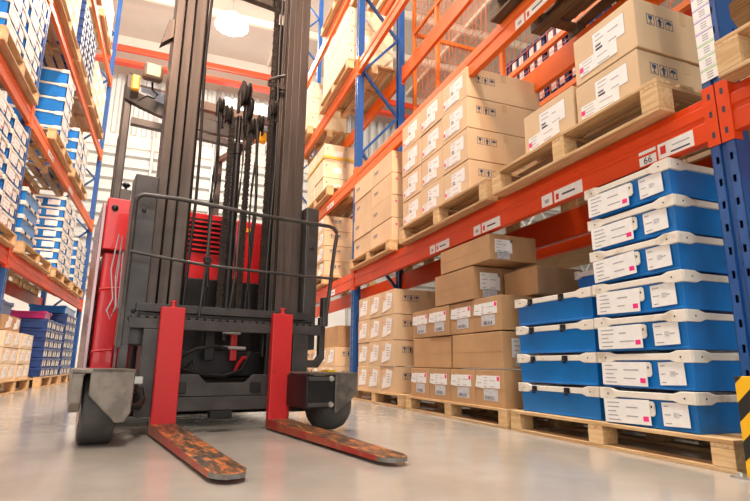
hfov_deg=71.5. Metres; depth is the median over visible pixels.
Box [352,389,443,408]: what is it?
wooden pallet
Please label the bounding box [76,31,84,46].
crate
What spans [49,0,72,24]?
cardboard box
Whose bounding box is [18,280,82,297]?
wooden pallet
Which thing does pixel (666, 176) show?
crate
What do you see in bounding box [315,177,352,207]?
cardboard box
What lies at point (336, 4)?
wooden pallet
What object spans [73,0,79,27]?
cardboard box
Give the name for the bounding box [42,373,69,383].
wooden pallet
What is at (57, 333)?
crate
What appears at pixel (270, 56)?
rib
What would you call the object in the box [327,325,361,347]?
cardboard box
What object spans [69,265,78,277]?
crate
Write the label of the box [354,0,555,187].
beam
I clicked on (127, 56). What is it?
beam
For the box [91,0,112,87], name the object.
beam
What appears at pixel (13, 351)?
cardboard box
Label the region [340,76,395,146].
beam
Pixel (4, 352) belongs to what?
cardboard box
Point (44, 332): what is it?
crate
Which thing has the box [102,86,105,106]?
cardboard box
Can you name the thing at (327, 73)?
cardboard box
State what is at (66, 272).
crate
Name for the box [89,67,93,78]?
crate
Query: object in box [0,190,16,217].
crate
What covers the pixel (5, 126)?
crate
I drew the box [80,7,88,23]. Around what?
crate
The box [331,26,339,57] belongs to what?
cardboard box
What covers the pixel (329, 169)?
cardboard box
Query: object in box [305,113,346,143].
cardboard box
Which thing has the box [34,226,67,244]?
crate
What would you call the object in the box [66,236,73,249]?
crate
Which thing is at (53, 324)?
crate
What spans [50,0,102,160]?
beam
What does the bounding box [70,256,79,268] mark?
crate
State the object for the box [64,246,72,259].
crate
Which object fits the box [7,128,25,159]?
crate
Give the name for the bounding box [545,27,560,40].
crate
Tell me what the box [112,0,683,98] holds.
ceiling
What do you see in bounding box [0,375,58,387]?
wooden pallet
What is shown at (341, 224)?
cardboard box
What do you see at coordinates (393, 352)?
cardboard box
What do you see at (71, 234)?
crate
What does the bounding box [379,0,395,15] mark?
beam
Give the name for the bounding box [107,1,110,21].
cardboard box
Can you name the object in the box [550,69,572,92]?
crate
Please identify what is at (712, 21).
upright
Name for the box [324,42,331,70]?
cardboard box
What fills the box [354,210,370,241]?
cardboard box
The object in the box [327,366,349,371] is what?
cardboard box
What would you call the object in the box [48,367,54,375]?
crate
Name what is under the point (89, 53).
crate
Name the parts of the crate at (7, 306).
rim frame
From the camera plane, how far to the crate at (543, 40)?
5.79 m
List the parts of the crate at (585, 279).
rim frame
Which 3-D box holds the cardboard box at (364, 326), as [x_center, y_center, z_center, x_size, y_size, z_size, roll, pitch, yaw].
[0.233,0.997,6.320,0.804,0.261,0.362,5,-13,-20]
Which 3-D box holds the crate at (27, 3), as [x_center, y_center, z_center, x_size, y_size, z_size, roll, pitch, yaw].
[-4.181,-2.873,5.582,0.718,0.196,0.652,5,-13,-20]
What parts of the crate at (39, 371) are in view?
rim frame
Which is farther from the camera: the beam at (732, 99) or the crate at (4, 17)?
the crate at (4, 17)
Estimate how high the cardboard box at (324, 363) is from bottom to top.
0.255 m
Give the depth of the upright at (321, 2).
12.99 m
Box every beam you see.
[0,52,33,127]
[0,243,10,267]
[4,281,42,304]
[8,247,82,311]
[22,178,35,193]
[31,107,93,231]
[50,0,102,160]
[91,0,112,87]
[95,42,418,119]
[304,59,356,158]
[307,0,350,86]
[315,277,394,317]
[316,270,352,303]
[319,168,354,220]
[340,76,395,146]
[349,0,530,49]
[352,84,721,289]
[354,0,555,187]
[357,0,409,75]
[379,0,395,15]
[402,0,473,84]
[402,156,712,288]
[521,0,665,92]
[536,233,591,260]
[575,8,691,86]
[714,77,749,142]
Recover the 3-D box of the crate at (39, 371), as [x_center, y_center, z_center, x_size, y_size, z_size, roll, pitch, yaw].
[-5.603,1.886,8.104,0.766,0.146,0.350,5,-13,-20]
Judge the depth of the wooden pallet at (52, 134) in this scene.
8.02 m
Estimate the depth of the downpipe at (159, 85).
19.23 m
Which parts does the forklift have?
panel handle, panel, panel handle, guard rail, arm, joystick knob, mast plate, plate, tilt rod, motor, guard rail, cross plate, dipped plate, slot rail, lift chain, guard rail, guard rail, chrome rod, chrome rod, guard rail, lift chain, lift chain, tilt rod, plate, mast plate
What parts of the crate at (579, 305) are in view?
rim frame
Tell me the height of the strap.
0.040 m
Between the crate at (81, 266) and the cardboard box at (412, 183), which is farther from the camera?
the crate at (81, 266)
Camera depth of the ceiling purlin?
18.83 m
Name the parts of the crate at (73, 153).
rim frame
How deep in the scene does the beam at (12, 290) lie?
9.52 m
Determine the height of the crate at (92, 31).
0.146 m
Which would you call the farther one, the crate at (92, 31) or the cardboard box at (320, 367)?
the crate at (92, 31)
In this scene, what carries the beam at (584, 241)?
attached to the post
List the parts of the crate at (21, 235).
rim frame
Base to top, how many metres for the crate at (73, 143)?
0.196 m
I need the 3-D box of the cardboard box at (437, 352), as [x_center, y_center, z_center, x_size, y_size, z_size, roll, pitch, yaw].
[0.777,0.921,4.671,0.621,0.255,0.712,5,-13,-20]
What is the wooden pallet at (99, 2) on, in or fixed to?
on the beam
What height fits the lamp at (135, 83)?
0.120 m
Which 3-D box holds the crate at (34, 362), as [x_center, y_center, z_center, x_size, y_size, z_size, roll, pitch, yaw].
[-5.601,1.740,8.136,0.766,0.146,0.350,5,-13,-20]
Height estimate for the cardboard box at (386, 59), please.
0.325 m
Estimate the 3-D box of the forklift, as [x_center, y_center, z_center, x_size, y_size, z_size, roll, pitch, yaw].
[-1.153,-0.943,3.913,1.566,4.299,3.670,8,-14,-30]
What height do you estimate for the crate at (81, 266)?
0.175 m
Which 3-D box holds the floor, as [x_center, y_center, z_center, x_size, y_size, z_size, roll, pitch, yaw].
[4.773,2.333,8.129,33.000,0.150,28.300,5,-13,-20]
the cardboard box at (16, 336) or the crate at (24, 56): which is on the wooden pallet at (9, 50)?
the crate at (24, 56)
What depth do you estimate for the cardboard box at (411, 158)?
5.28 m
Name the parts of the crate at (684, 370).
rim frame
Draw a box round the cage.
[412,0,690,111]
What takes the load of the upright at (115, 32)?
on the floor
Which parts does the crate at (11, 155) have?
rim frame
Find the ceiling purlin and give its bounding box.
[145,0,457,72]
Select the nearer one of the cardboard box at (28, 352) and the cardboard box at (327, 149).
the cardboard box at (28, 352)
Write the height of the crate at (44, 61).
0.146 m
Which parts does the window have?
pane, pane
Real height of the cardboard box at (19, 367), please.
0.195 m
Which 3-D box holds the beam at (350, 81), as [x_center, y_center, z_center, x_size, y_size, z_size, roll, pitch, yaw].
[-1.130,-2.132,9.726,0.056,0.295,4.954,5,-13,-20]
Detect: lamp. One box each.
[131,74,140,91]
[215,0,248,36]
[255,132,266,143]
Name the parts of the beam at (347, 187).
plate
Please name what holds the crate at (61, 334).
on the crate at (60, 342)
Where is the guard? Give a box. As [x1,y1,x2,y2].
[730,376,749,480]
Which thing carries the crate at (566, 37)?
on the crate
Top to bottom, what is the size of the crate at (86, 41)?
0.146 m
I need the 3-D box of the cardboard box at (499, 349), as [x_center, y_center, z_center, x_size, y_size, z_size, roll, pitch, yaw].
[1.038,0.773,3.983,0.621,0.255,0.693,5,-13,-20]
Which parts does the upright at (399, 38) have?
post, post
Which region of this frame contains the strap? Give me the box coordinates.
[307,155,364,179]
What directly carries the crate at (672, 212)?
on the crate at (675, 250)
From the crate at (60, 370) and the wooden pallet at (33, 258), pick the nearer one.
the wooden pallet at (33, 258)
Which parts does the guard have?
plate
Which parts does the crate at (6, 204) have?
rim frame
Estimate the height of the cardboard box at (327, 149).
0.295 m
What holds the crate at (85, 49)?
on the crate at (83, 55)
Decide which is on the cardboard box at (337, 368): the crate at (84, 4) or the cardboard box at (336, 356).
the cardboard box at (336, 356)
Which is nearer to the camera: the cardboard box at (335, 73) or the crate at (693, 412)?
the crate at (693, 412)
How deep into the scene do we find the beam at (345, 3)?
9.32 m
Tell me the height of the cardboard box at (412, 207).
0.274 m
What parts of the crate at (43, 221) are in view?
rim frame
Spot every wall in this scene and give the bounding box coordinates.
[1,69,395,161]
[4,293,520,369]
[8,142,592,308]
[98,35,424,123]
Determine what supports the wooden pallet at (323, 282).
on the beam at (344, 284)
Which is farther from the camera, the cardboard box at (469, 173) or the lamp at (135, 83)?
the cardboard box at (469, 173)
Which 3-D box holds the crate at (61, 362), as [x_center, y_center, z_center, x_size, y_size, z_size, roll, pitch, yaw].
[-6.178,2.040,9.598,0.766,0.156,0.350,5,-13,-20]
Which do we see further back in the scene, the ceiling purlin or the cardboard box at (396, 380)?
the ceiling purlin
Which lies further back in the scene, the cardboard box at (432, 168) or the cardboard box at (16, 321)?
the cardboard box at (16, 321)
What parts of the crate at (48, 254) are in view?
rim frame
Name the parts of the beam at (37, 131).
plate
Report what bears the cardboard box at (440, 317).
on the cardboard box at (437, 352)
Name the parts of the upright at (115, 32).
post, post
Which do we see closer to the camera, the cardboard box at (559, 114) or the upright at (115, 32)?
the cardboard box at (559, 114)
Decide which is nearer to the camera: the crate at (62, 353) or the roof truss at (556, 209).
the crate at (62, 353)
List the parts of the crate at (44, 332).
rim frame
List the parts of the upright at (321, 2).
post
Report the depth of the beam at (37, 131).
8.10 m
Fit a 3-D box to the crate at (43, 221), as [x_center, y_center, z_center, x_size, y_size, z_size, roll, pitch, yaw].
[-5.633,-0.441,8.771,0.768,0.175,0.572,5,-13,-20]
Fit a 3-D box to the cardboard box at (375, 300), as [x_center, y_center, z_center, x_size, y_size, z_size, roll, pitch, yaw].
[0.372,0.665,6.042,0.804,0.261,0.362,5,-13,-20]
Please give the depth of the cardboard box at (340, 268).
8.23 m
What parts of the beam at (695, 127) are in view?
plate, plate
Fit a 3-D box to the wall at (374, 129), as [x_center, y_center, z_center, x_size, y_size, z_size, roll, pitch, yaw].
[-0.112,-4.582,22.887,33.000,2.400,0.190,5,-13,-20]
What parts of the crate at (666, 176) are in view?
rim frame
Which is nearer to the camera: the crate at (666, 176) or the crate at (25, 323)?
the crate at (666, 176)
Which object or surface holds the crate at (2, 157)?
on the crate
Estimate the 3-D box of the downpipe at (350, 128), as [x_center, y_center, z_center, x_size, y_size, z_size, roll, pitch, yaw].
[-1.105,-0.524,21.371,0.100,11.000,0.100,5,-13,-20]
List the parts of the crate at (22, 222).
rim frame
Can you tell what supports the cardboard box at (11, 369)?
on the wooden pallet at (9, 387)
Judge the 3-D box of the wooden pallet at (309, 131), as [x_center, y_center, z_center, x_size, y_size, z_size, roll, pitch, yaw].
[-1.153,-2.104,10.747,0.860,0.150,1.600,5,-13,-20]
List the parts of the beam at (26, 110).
plate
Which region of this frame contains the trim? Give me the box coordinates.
[83,131,559,207]
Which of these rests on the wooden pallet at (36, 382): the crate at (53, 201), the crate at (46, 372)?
the crate at (46, 372)
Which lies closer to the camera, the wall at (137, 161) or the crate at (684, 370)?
the crate at (684, 370)
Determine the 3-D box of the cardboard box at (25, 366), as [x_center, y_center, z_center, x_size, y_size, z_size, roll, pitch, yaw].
[-5.197,1.653,7.141,0.704,0.195,0.352,5,-13,-20]
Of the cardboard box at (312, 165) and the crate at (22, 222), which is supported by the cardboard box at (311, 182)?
the cardboard box at (312, 165)
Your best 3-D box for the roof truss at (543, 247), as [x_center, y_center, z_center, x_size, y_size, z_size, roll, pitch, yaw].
[7.450,0.361,23.597,16.530,1.220,0.120,5,-13,-20]
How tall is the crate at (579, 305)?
0.175 m
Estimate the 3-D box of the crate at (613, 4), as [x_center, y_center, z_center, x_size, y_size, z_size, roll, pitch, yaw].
[2.253,-2.366,5.306,0.516,0.186,0.310,5,-13,-20]
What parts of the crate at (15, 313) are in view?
rim frame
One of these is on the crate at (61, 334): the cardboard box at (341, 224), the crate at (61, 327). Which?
the crate at (61, 327)
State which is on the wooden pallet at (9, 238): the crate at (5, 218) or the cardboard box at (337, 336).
the crate at (5, 218)
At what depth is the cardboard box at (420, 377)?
4.67 m
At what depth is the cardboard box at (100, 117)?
11.24 m
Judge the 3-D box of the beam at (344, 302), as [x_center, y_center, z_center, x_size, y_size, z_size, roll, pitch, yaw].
[-0.533,0.928,9.301,0.056,0.280,4.954,5,-13,-20]
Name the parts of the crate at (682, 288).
rim frame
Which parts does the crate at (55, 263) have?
rim frame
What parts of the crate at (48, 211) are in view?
rim frame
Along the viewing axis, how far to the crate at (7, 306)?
6.53 m
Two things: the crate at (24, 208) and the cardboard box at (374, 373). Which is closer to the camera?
the cardboard box at (374, 373)
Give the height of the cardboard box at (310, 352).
0.255 m
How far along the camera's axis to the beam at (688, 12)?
3.83 m
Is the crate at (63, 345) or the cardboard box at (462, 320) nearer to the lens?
the cardboard box at (462, 320)
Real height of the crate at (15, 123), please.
0.175 m
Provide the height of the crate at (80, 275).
0.175 m
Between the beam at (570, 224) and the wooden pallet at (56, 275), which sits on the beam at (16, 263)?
the wooden pallet at (56, 275)
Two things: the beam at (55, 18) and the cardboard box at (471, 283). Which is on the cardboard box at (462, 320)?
the cardboard box at (471, 283)
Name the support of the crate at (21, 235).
on the wooden pallet at (33, 258)
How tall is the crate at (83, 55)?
0.146 m
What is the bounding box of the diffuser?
[216,16,247,36]
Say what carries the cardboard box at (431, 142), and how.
on the cardboard box at (432, 168)
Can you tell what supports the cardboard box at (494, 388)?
on the wooden pallet at (453, 410)
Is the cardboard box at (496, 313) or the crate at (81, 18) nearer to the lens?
the cardboard box at (496, 313)
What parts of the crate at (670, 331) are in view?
rim frame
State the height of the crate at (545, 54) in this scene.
0.186 m
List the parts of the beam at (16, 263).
plate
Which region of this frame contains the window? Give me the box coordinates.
[224,96,268,116]
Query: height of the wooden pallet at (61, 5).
0.160 m
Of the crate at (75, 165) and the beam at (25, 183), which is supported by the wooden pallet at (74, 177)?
the crate at (75, 165)
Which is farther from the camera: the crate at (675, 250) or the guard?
the crate at (675, 250)
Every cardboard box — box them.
[0,314,12,330]
[0,330,12,346]
[0,347,10,363]
[0,364,8,380]
[5,332,20,347]
[7,364,15,379]
[8,348,17,363]
[11,317,20,332]
[13,364,22,379]
[16,333,28,348]
[16,349,25,363]
[21,364,28,378]
[24,349,30,363]
[27,335,33,349]
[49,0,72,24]
[50,14,77,40]
[69,113,102,129]
[72,88,96,110]
[72,102,99,120]
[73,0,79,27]
[77,0,81,9]
[87,0,106,21]
[91,74,98,97]
[92,15,108,34]
[93,61,100,84]
[95,27,110,45]
[97,89,101,108]
[99,75,102,96]
[100,100,103,119]
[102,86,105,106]
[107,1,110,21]
[109,15,112,34]
[111,1,113,22]
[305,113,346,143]
[306,82,322,104]
[306,97,346,118]
[307,172,314,195]
[307,187,351,215]
[308,155,316,179]
[308,350,312,359]
[312,349,316,359]
[315,160,353,186]
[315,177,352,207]
[316,143,365,168]
[316,328,326,348]
[317,245,351,264]
[317,261,350,279]
[318,216,352,235]
[318,230,351,249]
[319,348,326,365]
[319,366,326,370]
[323,59,331,88]
[323,76,369,110]
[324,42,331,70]
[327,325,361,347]
[327,347,349,365]
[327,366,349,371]
[330,62,379,100]
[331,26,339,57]
[331,43,339,74]
[339,25,392,59]
[339,44,392,87]
[340,6,392,40]
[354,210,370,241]
[354,231,378,261]
[355,170,371,203]
[355,190,371,221]
[358,320,371,342]
[358,343,368,365]
[358,366,388,389]
[359,297,369,320]
[368,366,380,391]
[369,293,382,318]
[369,317,380,341]
[369,342,380,365]
[371,194,403,229]
[371,217,414,251]
[372,150,402,188]
[372,172,402,208]
[380,340,413,365]
[381,289,437,315]
[381,314,414,340]
[381,367,462,393]
[402,112,420,152]
[402,138,421,177]
[403,165,421,202]
[403,192,430,229]
[411,368,450,397]
[412,310,435,338]
[413,336,452,367]
[421,91,442,136]
[421,119,442,162]
[421,148,443,190]
[421,177,453,219]
[429,305,455,336]
[429,369,508,400]
[435,266,517,306]
[441,234,536,274]
[442,66,539,116]
[442,96,534,145]
[443,127,536,175]
[443,159,522,206]
[450,301,475,334]
[451,369,502,404]
[453,331,556,368]
[473,295,539,332]
[475,370,553,408]
[504,266,580,296]
[524,86,591,160]
[573,0,698,86]
[576,49,701,130]
[677,155,691,159]
[687,78,745,155]
[687,149,710,162]
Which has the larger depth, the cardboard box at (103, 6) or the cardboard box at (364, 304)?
the cardboard box at (103, 6)
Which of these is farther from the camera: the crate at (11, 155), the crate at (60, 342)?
the crate at (60, 342)
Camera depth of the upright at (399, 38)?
7.40 m
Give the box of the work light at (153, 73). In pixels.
[142,62,163,83]
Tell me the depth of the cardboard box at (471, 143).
4.35 m
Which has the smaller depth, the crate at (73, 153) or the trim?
the crate at (73, 153)
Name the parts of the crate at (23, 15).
rim frame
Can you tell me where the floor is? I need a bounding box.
[0,378,749,500]
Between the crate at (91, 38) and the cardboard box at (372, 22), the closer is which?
the cardboard box at (372, 22)
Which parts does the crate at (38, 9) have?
rim frame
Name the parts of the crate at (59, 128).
rim frame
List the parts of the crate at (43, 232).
rim frame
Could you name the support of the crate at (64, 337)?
on the crate at (63, 345)
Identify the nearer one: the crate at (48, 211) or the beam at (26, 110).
the beam at (26, 110)
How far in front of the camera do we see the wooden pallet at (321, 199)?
8.77 m
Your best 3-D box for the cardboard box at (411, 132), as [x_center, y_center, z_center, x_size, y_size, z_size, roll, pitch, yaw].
[0.713,-1.177,5.493,0.744,0.274,0.432,5,-13,-20]
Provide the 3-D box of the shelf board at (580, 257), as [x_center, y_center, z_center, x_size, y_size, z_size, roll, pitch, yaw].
[2.392,-0.094,4.838,0.850,0.018,5.300,5,-13,-20]
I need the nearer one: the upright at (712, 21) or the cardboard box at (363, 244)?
the upright at (712, 21)
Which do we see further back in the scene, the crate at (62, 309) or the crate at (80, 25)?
the crate at (62, 309)
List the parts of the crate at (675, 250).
rim frame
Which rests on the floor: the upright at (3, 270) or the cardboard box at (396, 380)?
the upright at (3, 270)
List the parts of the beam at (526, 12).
plate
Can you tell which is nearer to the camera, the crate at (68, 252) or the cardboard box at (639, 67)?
the cardboard box at (639, 67)
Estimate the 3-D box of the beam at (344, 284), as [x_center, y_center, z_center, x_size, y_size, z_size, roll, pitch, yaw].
[-1.164,0.869,9.064,0.056,0.280,4.954,5,-13,-20]
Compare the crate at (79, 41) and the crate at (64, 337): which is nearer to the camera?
the crate at (79, 41)
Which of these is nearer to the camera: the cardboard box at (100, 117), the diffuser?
the cardboard box at (100, 117)
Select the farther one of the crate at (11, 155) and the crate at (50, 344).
the crate at (50, 344)
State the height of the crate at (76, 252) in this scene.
0.175 m
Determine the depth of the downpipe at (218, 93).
19.93 m
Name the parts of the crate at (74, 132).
rim frame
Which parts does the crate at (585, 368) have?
rim frame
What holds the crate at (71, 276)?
on the wooden pallet at (75, 290)
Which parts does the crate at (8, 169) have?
rim frame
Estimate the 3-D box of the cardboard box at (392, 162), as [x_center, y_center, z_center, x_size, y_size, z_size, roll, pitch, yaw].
[0.422,-0.907,6.222,0.741,0.255,0.638,5,-13,-20]
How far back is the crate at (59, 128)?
7.92 m
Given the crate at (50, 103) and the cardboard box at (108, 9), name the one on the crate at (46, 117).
the crate at (50, 103)
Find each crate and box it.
[0,0,26,43]
[0,12,23,53]
[0,90,13,122]
[0,111,10,137]
[0,131,8,153]
[0,151,5,169]
[0,174,18,202]
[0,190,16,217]
[0,207,14,232]
[1,158,21,188]
[1,227,34,251]
[1,299,13,314]
[4,143,23,173]
[6,91,71,124]
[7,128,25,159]
[8,103,69,138]
[10,113,28,145]
[10,259,63,272]
[10,310,51,319]
[12,248,64,264]
[13,0,28,27]
[15,213,36,238]
[17,266,69,277]
[18,200,38,225]
[19,328,50,338]
[20,186,40,213]
[20,318,52,328]
[21,50,36,82]
[22,0,31,12]
[22,33,39,73]
[25,18,41,58]
[27,348,48,356]
[28,3,43,44]
[28,155,80,177]
[28,367,45,376]
[29,304,75,315]
[29,357,46,366]
[29,367,50,375]
[30,124,67,149]
[30,350,60,357]
[31,0,46,29]
[32,338,49,347]
[33,194,72,213]
[33,237,66,253]
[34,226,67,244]
[35,149,81,168]
[36,216,69,233]
[36,349,57,357]
[38,80,73,111]
[38,205,70,224]
[39,0,48,15]
[40,66,75,98]
[42,172,84,187]
[43,41,82,62]
[43,58,85,69]
[45,358,51,366]
[46,39,83,53]
[46,330,55,338]
[46,348,52,357]
[48,339,54,347]
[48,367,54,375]
[49,321,56,329]
[50,313,70,322]
[50,340,58,348]
[50,358,55,366]
[51,331,59,339]
[53,322,60,331]
[53,367,58,374]
[54,358,59,366]
[56,332,63,340]
[56,366,63,374]
[57,341,62,348]
[58,322,69,331]
[58,348,66,356]
[58,357,65,365]
[59,324,64,332]
[61,339,67,348]
[62,331,68,339]
[63,256,70,269]
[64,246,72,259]
[66,138,82,157]
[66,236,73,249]
[67,127,84,147]
[67,227,74,241]
[68,274,77,284]
[69,216,75,231]
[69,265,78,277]
[70,207,77,221]
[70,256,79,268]
[71,247,81,259]
[72,238,82,251]
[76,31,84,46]
[77,23,85,39]
[77,270,82,281]
[77,279,81,288]
[78,15,86,31]
[78,261,83,272]
[79,162,86,178]
[79,253,85,263]
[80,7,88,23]
[81,0,89,15]
[81,151,87,169]
[81,245,86,256]
[82,52,86,64]
[82,143,88,159]
[83,44,87,57]
[84,36,88,50]
[85,28,89,43]
[85,63,89,74]
[86,55,90,67]
[87,21,90,35]
[87,48,91,59]
[88,15,91,28]
[89,33,93,45]
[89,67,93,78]
[91,25,94,38]
[498,63,511,75]
[510,48,528,71]
[515,67,529,78]
[515,287,614,326]
[516,319,653,354]
[517,352,605,385]
[518,382,644,420]
[526,33,547,56]
[528,52,548,71]
[539,85,550,101]
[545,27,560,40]
[548,35,568,56]
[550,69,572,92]
[572,4,614,20]
[574,270,597,288]
[584,157,717,220]
[587,194,722,251]
[589,231,727,284]
[592,269,732,317]
[594,309,737,352]
[598,350,740,390]
[600,387,741,434]
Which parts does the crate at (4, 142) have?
rim frame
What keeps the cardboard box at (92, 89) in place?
on the wooden pallet at (92, 108)
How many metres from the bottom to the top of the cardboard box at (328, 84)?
0.325 m
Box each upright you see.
[0,6,50,316]
[41,0,122,372]
[302,0,323,204]
[349,0,404,397]
[690,0,749,375]
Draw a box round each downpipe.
[148,83,161,175]
[207,89,219,213]
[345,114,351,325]
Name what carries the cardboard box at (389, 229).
on the wooden pallet at (372, 255)
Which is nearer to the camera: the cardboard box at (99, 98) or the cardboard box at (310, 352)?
the cardboard box at (310, 352)
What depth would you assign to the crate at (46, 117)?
7.89 m
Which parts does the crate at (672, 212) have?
rim frame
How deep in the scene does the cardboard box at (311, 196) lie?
9.36 m
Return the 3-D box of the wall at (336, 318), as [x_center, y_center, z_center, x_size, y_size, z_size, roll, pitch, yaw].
[-0.223,3.727,21.098,33.000,2.600,0.100,5,-13,-20]
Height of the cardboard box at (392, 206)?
0.255 m
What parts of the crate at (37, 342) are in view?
rim frame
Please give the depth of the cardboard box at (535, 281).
3.74 m
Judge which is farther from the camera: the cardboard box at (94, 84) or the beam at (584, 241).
the cardboard box at (94, 84)
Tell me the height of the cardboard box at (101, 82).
0.295 m
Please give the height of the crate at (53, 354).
0.146 m
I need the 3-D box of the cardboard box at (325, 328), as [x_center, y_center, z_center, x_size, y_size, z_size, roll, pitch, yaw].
[-0.506,1.392,8.175,0.701,0.295,0.572,5,-13,-20]
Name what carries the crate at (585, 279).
on the crate at (579, 305)
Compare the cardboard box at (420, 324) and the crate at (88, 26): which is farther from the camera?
the crate at (88, 26)
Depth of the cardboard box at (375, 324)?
5.83 m
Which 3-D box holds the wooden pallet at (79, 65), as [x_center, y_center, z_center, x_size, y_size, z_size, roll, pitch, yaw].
[-5.541,-3.053,9.107,0.900,0.160,1.600,5,-13,-20]
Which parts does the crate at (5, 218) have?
rim frame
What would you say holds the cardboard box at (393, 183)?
on the cardboard box at (392, 206)
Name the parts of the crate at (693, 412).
rim frame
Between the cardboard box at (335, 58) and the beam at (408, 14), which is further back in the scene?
the beam at (408, 14)
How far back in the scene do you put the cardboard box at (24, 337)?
6.98 m
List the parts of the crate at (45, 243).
rim frame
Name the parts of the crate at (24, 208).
rim frame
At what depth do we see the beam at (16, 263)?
7.70 m
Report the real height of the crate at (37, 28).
0.196 m
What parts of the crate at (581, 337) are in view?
rim frame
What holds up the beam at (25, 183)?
attached to the upright at (3, 270)
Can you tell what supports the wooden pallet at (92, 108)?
on the beam at (55, 18)
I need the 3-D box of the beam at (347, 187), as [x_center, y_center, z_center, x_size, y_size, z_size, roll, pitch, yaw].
[-1.148,-0.496,9.365,0.056,0.285,4.954,5,-13,-20]
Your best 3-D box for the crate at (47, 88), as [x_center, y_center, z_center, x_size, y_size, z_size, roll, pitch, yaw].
[-5.220,-2.439,8.171,0.768,0.231,0.592,5,-13,-20]
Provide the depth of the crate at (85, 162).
9.95 m
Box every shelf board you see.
[515,246,594,269]
[729,0,749,27]
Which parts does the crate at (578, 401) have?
rim frame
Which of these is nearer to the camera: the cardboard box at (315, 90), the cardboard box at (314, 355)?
the cardboard box at (314, 355)
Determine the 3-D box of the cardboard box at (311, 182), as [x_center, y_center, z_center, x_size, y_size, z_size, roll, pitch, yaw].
[-0.811,-1.179,9.558,0.740,0.295,0.543,5,-13,-20]
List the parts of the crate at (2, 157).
rim frame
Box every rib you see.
[267,16,283,65]
[405,0,491,95]
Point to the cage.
(685, 5)
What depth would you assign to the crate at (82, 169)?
9.89 m
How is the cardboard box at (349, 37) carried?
on the cardboard box at (386, 59)
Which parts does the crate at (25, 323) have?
rim frame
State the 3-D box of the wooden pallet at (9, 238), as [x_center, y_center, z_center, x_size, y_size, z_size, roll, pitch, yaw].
[-4.380,-0.286,5.317,0.900,0.150,1.440,5,-13,-20]
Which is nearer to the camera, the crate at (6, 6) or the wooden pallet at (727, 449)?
the wooden pallet at (727, 449)
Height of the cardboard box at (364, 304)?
0.261 m
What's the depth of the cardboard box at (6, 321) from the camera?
6.30 m
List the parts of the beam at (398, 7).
plate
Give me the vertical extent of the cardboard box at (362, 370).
0.261 m
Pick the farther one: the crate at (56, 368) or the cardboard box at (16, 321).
the crate at (56, 368)
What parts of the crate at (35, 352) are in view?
rim frame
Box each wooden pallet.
[0,24,38,105]
[0,221,16,247]
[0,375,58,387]
[0,378,29,395]
[7,267,71,288]
[8,241,51,273]
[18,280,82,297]
[24,162,86,200]
[27,126,72,172]
[42,48,92,104]
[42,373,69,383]
[44,0,79,59]
[69,97,103,139]
[88,6,111,56]
[96,0,102,5]
[304,126,349,164]
[308,185,352,217]
[316,274,374,296]
[319,57,395,118]
[321,0,385,36]
[349,239,440,273]
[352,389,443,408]
[361,391,369,394]
[399,178,576,244]
[406,395,560,429]
[489,0,618,40]
[492,78,749,206]
[510,410,746,473]
[714,22,749,82]
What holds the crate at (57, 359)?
on the crate at (56, 368)
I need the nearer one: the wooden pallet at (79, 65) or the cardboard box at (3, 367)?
the cardboard box at (3, 367)
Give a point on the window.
(261, 106)
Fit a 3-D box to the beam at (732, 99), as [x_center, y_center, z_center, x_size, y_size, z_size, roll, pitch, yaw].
[2.412,-1.084,0.020,0.056,0.280,4.954,5,-13,-20]
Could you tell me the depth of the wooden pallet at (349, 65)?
8.38 m
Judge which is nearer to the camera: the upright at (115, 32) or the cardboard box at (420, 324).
the cardboard box at (420, 324)
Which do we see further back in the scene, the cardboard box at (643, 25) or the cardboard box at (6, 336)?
the cardboard box at (6, 336)
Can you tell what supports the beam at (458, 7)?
attached to the upright at (712, 21)
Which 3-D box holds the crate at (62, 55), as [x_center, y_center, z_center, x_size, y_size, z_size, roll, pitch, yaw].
[-5.305,-3.302,8.684,0.716,0.146,0.350,5,-13,-20]
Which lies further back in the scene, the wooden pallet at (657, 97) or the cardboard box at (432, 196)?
the cardboard box at (432, 196)
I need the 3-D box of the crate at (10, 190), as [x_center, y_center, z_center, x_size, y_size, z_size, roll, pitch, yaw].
[-4.464,-0.717,5.794,0.718,0.175,0.612,5,-13,-20]
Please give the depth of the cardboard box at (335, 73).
8.57 m
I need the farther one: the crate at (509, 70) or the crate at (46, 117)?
the crate at (46, 117)
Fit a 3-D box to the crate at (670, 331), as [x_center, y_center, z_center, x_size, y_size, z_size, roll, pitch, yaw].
[1.587,0.426,2.651,0.678,0.175,0.552,5,-13,-20]
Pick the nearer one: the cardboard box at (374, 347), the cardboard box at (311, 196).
the cardboard box at (374, 347)
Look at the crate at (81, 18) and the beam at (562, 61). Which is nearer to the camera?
the beam at (562, 61)
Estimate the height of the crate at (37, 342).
0.146 m
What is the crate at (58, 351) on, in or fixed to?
on the crate at (57, 359)
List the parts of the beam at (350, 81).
plate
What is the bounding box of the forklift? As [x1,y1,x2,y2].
[67,0,406,479]
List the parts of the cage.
cage post, cage rail, cage post, rail, cage post, cage rail, cage rail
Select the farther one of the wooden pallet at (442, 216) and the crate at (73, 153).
the crate at (73, 153)
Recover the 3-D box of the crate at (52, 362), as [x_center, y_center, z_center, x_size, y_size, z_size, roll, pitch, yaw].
[-5.861,1.882,8.793,0.766,0.146,0.350,5,-13,-20]
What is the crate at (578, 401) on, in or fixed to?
on the wooden pallet at (727, 449)
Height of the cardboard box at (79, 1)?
0.295 m
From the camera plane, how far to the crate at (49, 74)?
8.05 m
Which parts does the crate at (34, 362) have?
rim frame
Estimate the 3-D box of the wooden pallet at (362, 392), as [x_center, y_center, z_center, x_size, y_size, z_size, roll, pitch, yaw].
[-0.383,2.058,7.795,0.900,0.127,1.500,5,-13,-20]

